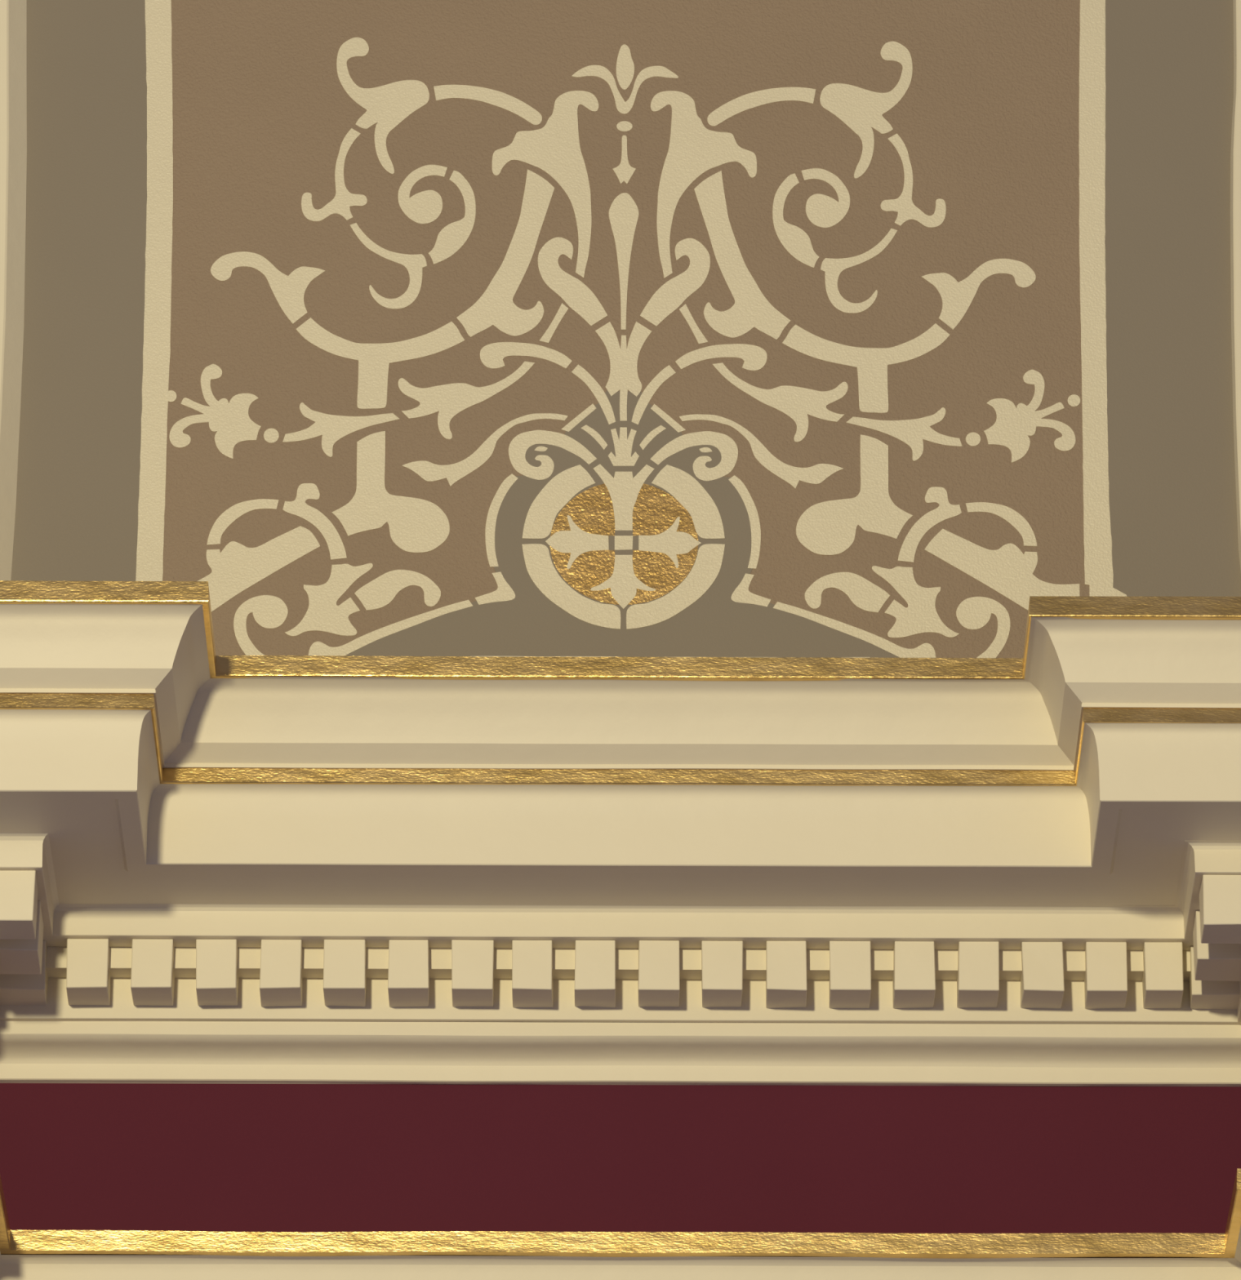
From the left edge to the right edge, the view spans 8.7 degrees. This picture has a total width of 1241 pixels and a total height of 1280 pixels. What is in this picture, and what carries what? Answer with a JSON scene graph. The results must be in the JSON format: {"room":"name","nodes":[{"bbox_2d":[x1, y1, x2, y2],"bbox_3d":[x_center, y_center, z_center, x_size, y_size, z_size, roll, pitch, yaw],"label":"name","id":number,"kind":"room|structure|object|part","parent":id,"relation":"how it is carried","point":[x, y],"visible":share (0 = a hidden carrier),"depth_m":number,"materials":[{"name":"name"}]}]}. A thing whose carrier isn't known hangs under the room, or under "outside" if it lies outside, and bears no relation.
{"room":"church interior","nodes":[
{"label":"church interior","id":0,"kind":"room"},
{"bbox_2d":[0,1083,1240,1233],"bbox_3d":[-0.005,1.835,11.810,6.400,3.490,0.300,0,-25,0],"label":"frieze","id":1,"kind":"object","parent":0,"point":[148,1157],"depth_m":12.14,"materials":[{"name":"red paint"}]},
{"bbox_2d":[0,580,1240,1086],"bbox_3d":[-0.001,0.290,12.007,5.201,0.525,0.653,0,-25,0],"label":"crown molding","id":2,"kind":"structure","parent":1,"relation":"attached to","point":[215,869],"depth_m":12.06,"materials":[{"name":"beige paint"}]},
{"bbox_3d":[0.000,0.136,12.079,5.200,0.114,0.648,0,-25,0],"label":"crown moulding","id":3,"kind":"part","parent":2,"relation":"part of","materials":[{"name":"beige paint"}]},
{"bbox_3d":[-0.002,0.563,12.064,5.200,0.079,0.314,0,-25,0],"label":"bed moulding","id":4,"kind":"part","parent":2,"relation":"part of","materials":[{"name":"beige paint"}]},
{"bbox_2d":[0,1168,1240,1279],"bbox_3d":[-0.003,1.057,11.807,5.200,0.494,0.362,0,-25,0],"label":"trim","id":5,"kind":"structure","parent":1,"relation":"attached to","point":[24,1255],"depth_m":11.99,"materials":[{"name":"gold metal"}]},
{"bbox_3d":[-0.003,1.075,11.808,5.200,0.461,0.345,0,-25,0],"label":"cream moulding","id":6,"kind":"part","parent":5,"relation":"part of","materials":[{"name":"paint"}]},
{"bbox_2d":[10,0,1240,657],"bbox_3d":[0.003,-0.887,13.046,6.400,2.530,0.361,0,-25,0],"label":"wall","id":7,"kind":"structure","parent":0,"point":[986,120],"depth_m":12.69,"materials":[{"name":"brown paint"}]},
{"bbox_2d":[0,0,26,580],"bbox_3d":[-1.123,-0.569,12.687,0.397,1.201,0.060,0,-25,0],"label":"trim","id":8,"kind":"structure","parent":7,"relation":"attached to","point":[13,13],"depth_m":12.69,"materials":[{"name":"beige paint"}]},
{"bbox_2d":[135,0,173,581],"bbox_3d":[-0.726,-0.559,12.693,0.059,1.189,0.001,0,-25,0],"label":"border stripe","id":9,"kind":"object","parent":7,"relation":"attached to","point":[159,212],"visible":0.9,"depth_m":12.68,"materials":[{"name":"beige paint"}]},
{"bbox_2d":[168,364,261,458],"bbox_3d":[-0.625,-0.353,12.597,0.141,0.162,0.005,0,-25,0],"label":"scroll ornament","id":10,"kind":"object","parent":7,"relation":"attached to","point":[232,423],"depth_m":12.59,"materials":[{"name":"beige paint"}]},
{"bbox_2d":[197,525,319,655],"bbox_3d":[-0.553,-0.076,12.468,0.185,0.218,0.005,0,-25,0],"label":"scroll ornament","id":11,"kind":"object","parent":7,"relation":"attached to","point":[237,567],"depth_m":12.48,"materials":[{"name":"beige paint"}]},
{"bbox_2d":[210,251,324,324],"bbox_3d":[-0.549,-0.547,12.688,0.177,0.125,0.005,0,-25,0],"label":"scroll ornament","id":12,"kind":"object","parent":7,"relation":"attached to","point":[289,291],"depth_m":12.70,"materials":[{"name":"beige paint"}]},
{"bbox_2d":[282,483,346,559],"bbox_3d":[-0.468,-0.181,12.517,0.099,0.129,0.005,0,-25,0],"label":"scroll ornament","id":13,"kind":"object","parent":7,"relation":"attached to","point":[305,491],"depth_m":12.52,"materials":[{"name":"beige paint"}]},
{"bbox_3d":[-0.579,-0.181,12.517,0.108,0.078,0.001,0,-25,0],"label":"scroll stem","id":14,"kind":"part","parent":13,"relation":"part of","materials":[{"name":"beige paint"}]},
{"bbox_3d":[-0.469,-0.182,12.518,0.100,0.130,0.001,0,-25,0],"label":"knobbed stem","id":15,"kind":"part","parent":13,"relation":"part of","materials":[{"name":"beige paint"}]},
{"bbox_2d":[284,563,373,635],"bbox_3d":[-0.445,-0.062,12.461,0.131,0.122,0.005,0,-25,0],"label":"scroll ornament","id":16,"kind":"object","parent":7,"relation":"attached to","point":[323,614],"depth_m":12.46,"materials":[{"name":"beige paint"}]},
{"bbox_2d":[301,128,367,221],"bbox_3d":[-0.447,-0.728,12.772,0.102,0.164,0.005,0,-25,0],"label":"scroll ornament","id":17,"kind":"object","parent":7,"relation":"attached to","point":[340,204],"depth_m":12.75,"materials":[{"name":"beige paint"}]},
{"bbox_3d":[-0.447,-0.728,12.772,0.103,0.165,0.001,0,-25,0],"label":"forked stem","id":18,"kind":"part","parent":17,"relation":"part of","materials":[{"name":"beige paint"}]},
{"bbox_2d":[282,317,472,655],"bbox_3d":[-0.373,-0.238,12.544,0.295,0.577,0.005,0,-25,0],"label":"scroll ornament","id":19,"kind":"object","parent":7,"relation":"attached to","point":[415,525],"depth_m":12.54,"materials":[{"name":"beige paint"}]},
{"bbox_3d":[-0.352,-0.228,12.539,0.181,0.208,0.001,0,-25,0],"label":"lobed stem","id":20,"kind":"part","parent":19,"relation":"part of","materials":[{"name":"beige paint"}]},
{"bbox_2d":[350,222,426,309],"bbox_3d":[-0.361,-0.582,12.704,0.119,0.150,0.005,0,-25,0],"label":"scroll ornament","id":21,"kind":"object","parent":7,"relation":"attached to","point":[414,264],"depth_m":12.70,"materials":[{"name":"beige paint"}]},
{"bbox_3d":[-0.372,-0.428,12.633,0.262,0.158,0.001,0,-25,0],"label":"scroll stem","id":22,"kind":"part","parent":21,"relation":"part of","materials":[{"name":"beige paint"}]},
{"bbox_3d":[-0.362,-0.582,12.704,0.121,0.151,0.001,0,-25,0],"label":"hooked stem","id":23,"kind":"part","parent":21,"relation":"part of","materials":[{"name":"beige paint"}]},
{"bbox_2d":[336,37,447,223],"bbox_3d":[-0.359,-0.800,12.806,0.176,0.330,0.005,0,-25,0],"label":"scroll ornament","id":24,"kind":"object","parent":7,"relation":"attached to","point":[387,105],"depth_m":12.82,"materials":[{"name":"beige paint"}]},
{"bbox_2d":[428,170,475,264],"bbox_3d":[-0.262,-0.659,12.740,0.072,0.164,0.005,0,-25,0],"label":"scroll ornament","id":25,"kind":"object","parent":7,"relation":"attached to","point":[452,237],"depth_m":12.73,"materials":[{"name":"beige paint"}]},
{"bbox_2d":[398,361,568,486],"bbox_3d":[-0.212,-0.333,12.588,0.262,0.214,0.005,0,-25,0],"label":"scroll ornament","id":26,"kind":"object","parent":7,"relation":"attached to","point":[450,399],"depth_m":12.60,"materials":[{"name":"beige paint"}]},
{"bbox_2d":[433,84,542,124],"bbox_3d":[-0.209,-0.840,12.825,0.170,0.070,0.005,0,-25,0],"label":"scroll ornament","id":27,"kind":"object","parent":7,"relation":"attached to","point":[491,96],"depth_m":12.83,"materials":[{"name":"beige paint"}]},
{"bbox_3d":[-0.208,-0.841,12.825,0.171,0.072,0.001,0,-25,0],"label":"scroll stem","id":28,"kind":"part","parent":27,"relation":"part of","materials":[{"name":"beige paint"}]},
{"bbox_2d":[480,342,572,368],"bbox_3d":[-0.146,-0.440,12.638,0.142,0.045,0.005,0,-25,0],"label":"scroll ornament","id":29,"kind":"object","parent":7,"relation":"attached to","point":[491,355],"depth_m":12.64,"materials":[{"name":"beige paint"}]},
{"bbox_3d":[-0.146,-0.441,12.639,0.143,0.046,0.001,0,-25,0],"label":"curled stem","id":30,"kind":"part","parent":29,"relation":"part of","materials":[{"name":"beige paint"}]},
{"bbox_3d":[-0.103,-0.492,12.662,0.045,0.070,0.001,0,-25,0],"label":"stem","id":31,"kind":"part","parent":29,"relation":"part of","materials":[{"name":"beige paint"}]},
{"bbox_2d":[456,90,607,342],"bbox_3d":[-0.137,-0.662,12.742,0.233,0.444,0.005,0,-25,0],"label":"scroll ornament","id":32,"kind":"object","parent":7,"relation":"attached to","point":[554,148],"depth_m":12.73,"materials":[{"name":"beige paint"}]},
{"bbox_3d":[-0.179,-0.603,12.714,0.151,0.295,0.001,0,-25,0],"label":"broad stem","id":33,"kind":"part","parent":32,"relation":"part of","materials":[{"name":"beige paint"}]},
{"bbox_2d":[508,404,596,479],"bbox_3d":[-0.104,-0.305,12.575,0.135,0.129,0.005,0,-25,0],"label":"scroll ornament","id":34,"kind":"object","parent":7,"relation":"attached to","point":[517,447],"depth_m":12.57,"materials":[{"name":"beige paint"}]},
{"bbox_3d":[-0.064,-0.343,12.593,0.054,0.049,0.001,0,-25,0],"label":"stem","id":35,"kind":"part","parent":34,"relation":"part of","materials":[{"name":"beige paint"}]},
{"bbox_3d":[-0.042,-0.379,12.610,0.069,0.104,0.001,0,-25,0],"label":"stem","id":36,"kind":"part","parent":34,"relation":"part of","materials":[{"name":"beige paint"}]},
{"bbox_3d":[-0.041,-0.312,12.579,0.041,0.043,0.001,0,-25,0],"label":"stem","id":37,"kind":"part","parent":34,"relation":"part of","materials":[{"name":"beige paint"}]},
{"bbox_2d":[521,464,724,629],"bbox_3d":[0.005,-0.143,12.500,0.311,0.280,0.001,0,-25,0],"label":"medallion","id":38,"kind":"object","parent":7,"relation":"attached to","point":[624,540],"visible":1,"depth_m":12.50,"materials":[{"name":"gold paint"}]},
{"bbox_3d":[-0.067,-0.150,12.502,0.097,0.091,0.001,0,-25,0],"label":"cross arm","id":39,"kind":"part","parent":38,"relation":"part of","materials":[{"name":"beige paint"}]},
{"bbox_3d":[0.004,-0.089,12.474,0.100,0.092,0.001,0,-25,0],"label":"cross arm","id":40,"kind":"part","parent":38,"relation":"part of","materials":[{"name":"beige paint"}]},
{"bbox_3d":[0.005,-0.219,12.535,0.095,0.113,0.001,0,-25,0],"label":"cross arm","id":41,"kind":"part","parent":38,"relation":"part of","materials":[{"name":"beige paint"}]},
{"bbox_3d":[0.076,-0.149,12.502,0.096,0.088,0.001,0,-25,0],"label":"cross arm","id":42,"kind":"part","parent":38,"relation":"part of","materials":[{"name":"beige paint"}]},
{"bbox_2d":[571,44,678,114],"bbox_3d":[0.007,-0.882,12.845,0.167,0.124,0.005,0,-25,0],"label":"scroll ornament","id":43,"kind":"object","parent":7,"relation":"attached to","point":[624,64],"depth_m":12.85,"materials":[{"name":"beige paint"}]},
{"bbox_2d":[595,192,675,424],"bbox_3d":[0.024,-0.515,12.674,0.124,0.403,0.005,0,-25,0],"label":"scroll ornament","id":44,"kind":"object","parent":7,"relation":"attached to","point":[623,211],"depth_m":12.65,"materials":[{"name":"beige paint"}]},
{"bbox_3d":[-0.074,-0.557,12.693,0.109,0.155,0.001,0,-25,0],"label":"hooked stem","id":45,"kind":"part","parent":44,"relation":"part of","materials":[{"name":"beige paint"}]},
{"bbox_3d":[0.085,-0.556,12.693,0.109,0.154,0.001,0,-25,0],"label":"hooked stem","id":46,"kind":"part","parent":44,"relation":"part of","materials":[{"name":"beige paint"}]},
{"bbox_2d":[649,404,737,480],"bbox_3d":[0.113,-0.304,12.575,0.134,0.130,0.005,0,-25,0],"label":"scroll ornament","id":47,"kind":"object","parent":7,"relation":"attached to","point":[728,450],"depth_m":12.57,"materials":[{"name":"beige paint"}]},
{"bbox_3d":[0.005,-0.298,12.572,0.048,0.066,0.001,0,-25,0],"label":"crown","id":48,"kind":"part","parent":47,"relation":"part of","materials":[{"name":"beige paint"}]},
{"bbox_3d":[0.050,-0.312,12.579,0.041,0.043,0.001,0,-25,0],"label":"stem","id":49,"kind":"part","parent":47,"relation":"part of","materials":[{"name":"beige paint"}]},
{"bbox_3d":[0.051,-0.379,12.610,0.068,0.103,0.001,0,-25,0],"label":"stem","id":50,"kind":"part","parent":47,"relation":"part of","materials":[{"name":"beige paint"}]},
{"bbox_3d":[0.074,-0.342,12.593,0.054,0.049,0.001,0,-25,0],"label":"stem","id":51,"kind":"part","parent":47,"relation":"part of","materials":[{"name":"beige paint"}]},
{"bbox_2d":[640,90,790,343],"bbox_3d":[0.147,-0.661,12.742,0.232,0.445,0.005,0,-25,0],"label":"scroll ornament","id":52,"kind":"object","parent":7,"relation":"attached to","point":[695,150],"depth_m":12.73,"materials":[{"name":"beige paint"}]},
{"bbox_3d":[0.190,-0.600,12.713,0.150,0.297,0.001,0,-25,0],"label":"broad stem","id":53,"kind":"part","parent":52,"relation":"part of","materials":[{"name":"beige paint"}]},
{"bbox_2d":[675,343,766,370],"bbox_3d":[0.155,-0.438,12.638,0.140,0.045,0.005,0,-25,0],"label":"scroll ornament","id":54,"kind":"object","parent":7,"relation":"attached to","point":[754,357],"depth_m":12.64,"materials":[{"name":"beige paint"}]},
{"bbox_3d":[0.113,-0.490,12.662,0.045,0.070,0.001,0,-25,0],"label":"stem","id":55,"kind":"part","parent":54,"relation":"part of","materials":[{"name":"beige paint"}]},
{"bbox_3d":[0.156,-0.438,12.638,0.142,0.046,0.001,0,-25,0],"label":"curled stem","id":56,"kind":"part","parent":54,"relation":"part of","materials":[{"name":"beige paint"}]},
{"bbox_2d":[706,87,815,126],"bbox_3d":[0.221,-0.837,12.824,0.170,0.069,0.005,0,-25,0],"label":"scroll ornament","id":57,"kind":"object","parent":7,"relation":"attached to","point":[758,98],"depth_m":12.83,"materials":[{"name":"beige paint"}]},
{"bbox_3d":[0.222,-0.838,12.824,0.171,0.070,0.001,0,-25,0],"label":"scroll stem","id":58,"kind":"part","parent":57,"relation":"part of","materials":[{"name":"beige paint"}]},
{"bbox_2d":[679,362,848,488],"bbox_3d":[0.221,-0.331,12.588,0.260,0.215,0.005,0,-25,0],"label":"scroll ornament","id":59,"kind":"object","parent":7,"relation":"attached to","point":[796,402],"depth_m":12.60,"materials":[{"name":"beige paint"}]},
{"bbox_2d":[772,173,818,267],"bbox_3d":[0.273,-0.655,12.739,0.071,0.166,0.005,0,-25,0],"label":"scroll ornament","id":60,"kind":"object","parent":7,"relation":"attached to","point":[796,242],"depth_m":12.73,"materials":[{"name":"beige paint"}]},
{"bbox_2d":[801,41,912,227],"bbox_3d":[0.372,-0.793,12.804,0.175,0.331,0.005,0,-25,0],"label":"scroll ornament","id":61,"kind":"object","parent":7,"relation":"attached to","point":[861,109],"depth_m":12.82,"materials":[{"name":"beige paint"}]},
{"bbox_2d":[820,228,897,313],"bbox_3d":[0.371,-0.574,12.701,0.119,0.148,0.005,0,-25,0],"label":"scroll ornament","id":62,"kind":"object","parent":7,"relation":"attached to","point":[833,268],"depth_m":12.70,"materials":[{"name":"beige paint"}]},
{"bbox_3d":[0.371,-0.575,12.702,0.121,0.149,0.001,0,-25,0],"label":"hooked stem","id":63,"kind":"part","parent":62,"relation":"part of","materials":[{"name":"beige paint"}]},
{"bbox_3d":[0.380,-0.421,12.630,0.260,0.156,0.001,0,-25,0],"label":"scroll stem","id":64,"kind":"part","parent":62,"relation":"part of","materials":[{"name":"beige paint"}]},
{"bbox_2d":[773,323,962,657],"bbox_3d":[0.380,-0.232,12.542,0.292,0.571,0.005,0,-25,0],"label":"scroll ornament","id":65,"kind":"object","parent":7,"relation":"attached to","point":[826,527],"depth_m":12.54,"materials":[{"name":"beige paint"}]},
{"bbox_3d":[0.359,-0.223,12.538,0.180,0.206,0.001,0,-25,0],"label":"lobed stem","id":66,"kind":"part","parent":65,"relation":"part of","materials":[{"name":"beige paint"}]},
{"bbox_2d":[880,133,946,227],"bbox_3d":[0.458,-0.718,12.769,0.101,0.165,0.005,0,-25,0],"label":"scroll ornament","id":67,"kind":"object","parent":7,"relation":"attached to","point":[906,210],"depth_m":12.75,"materials":[{"name":"beige paint"}]},
{"bbox_3d":[0.457,-0.719,12.769,0.102,0.166,0.001,0,-25,0],"label":"forked stem","id":68,"kind":"part","parent":67,"relation":"part of","materials":[{"name":"beige paint"}]},
{"bbox_2d":[871,565,959,637],"bbox_3d":[0.450,-0.058,12.461,0.131,0.120,0.005,0,-25,0],"label":"scroll ornament","id":69,"kind":"object","parent":7,"relation":"attached to","point":[921,615],"depth_m":12.46,"materials":[{"name":"beige paint"}]},
{"bbox_2d":[897,486,961,562],"bbox_3d":[0.474,-0.177,12.516,0.097,0.128,0.005,0,-25,0],"label":"scroll ornament","id":70,"kind":"object","parent":7,"relation":"attached to","point":[945,510],"depth_m":12.52,"materials":[{"name":"beige paint"}]},
{"bbox_3d":[0.474,-0.177,12.517,0.099,0.128,0.001,0,-25,0],"label":"knobbed stem","id":71,"kind":"part","parent":70,"relation":"part of","materials":[{"name":"beige paint"}]},
{"bbox_2d":[921,258,1035,329],"bbox_3d":[0.557,-0.537,12.684,0.177,0.123,0.005,0,-25,0],"label":"scroll ornament","id":72,"kind":"object","parent":7,"relation":"attached to","point":[957,297],"depth_m":12.69,"materials":[{"name":"beige paint"}]},
{"bbox_2d":[924,528,1079,657],"bbox_3d":[0.583,-0.071,12.467,0.235,0.216,0.005,0,-25,0],"label":"scroll ornament","id":73,"kind":"object","parent":7,"relation":"attached to","point":[1005,570],"depth_m":12.48,"materials":[{"name":"beige paint"}]},
{"bbox_3d":[0.584,-0.177,12.517,0.108,0.075,0.001,0,-25,0],"label":"scroll stem","id":74,"kind":"part","parent":73,"relation":"part of","materials":[{"name":"beige paint"}]},
{"bbox_2d":[983,369,1075,462],"bbox_3d":[0.630,-0.345,12.595,0.140,0.159,0.005,0,-25,0],"label":"scroll ornament","id":75,"kind":"object","parent":7,"relation":"attached to","point":[1012,426],"depth_m":12.59,"materials":[{"name":"beige paint"}]},
{"bbox_2d":[1078,0,1126,596],"bbox_3d":[0.745,-0.577,12.703,0.068,1.151,0.001,0,-25,0],"label":"border stripe","id":76,"kind":"object","parent":7,"relation":"attached to","point":[1098,566],"visible":0.98,"depth_m":12.68,"materials":[{"name":"beige paint"}]},
{"bbox_2d":[1230,0,1240,569],"bbox_3d":[1.136,-0.564,12.697,0.380,1.201,0.042,0,-25,0],"label":"trim","id":77,"kind":"structure","parent":7,"relation":"attached to","point":[1235,153],"depth_m":12.70,"materials":[{"name":"beige paint"}]}
]}

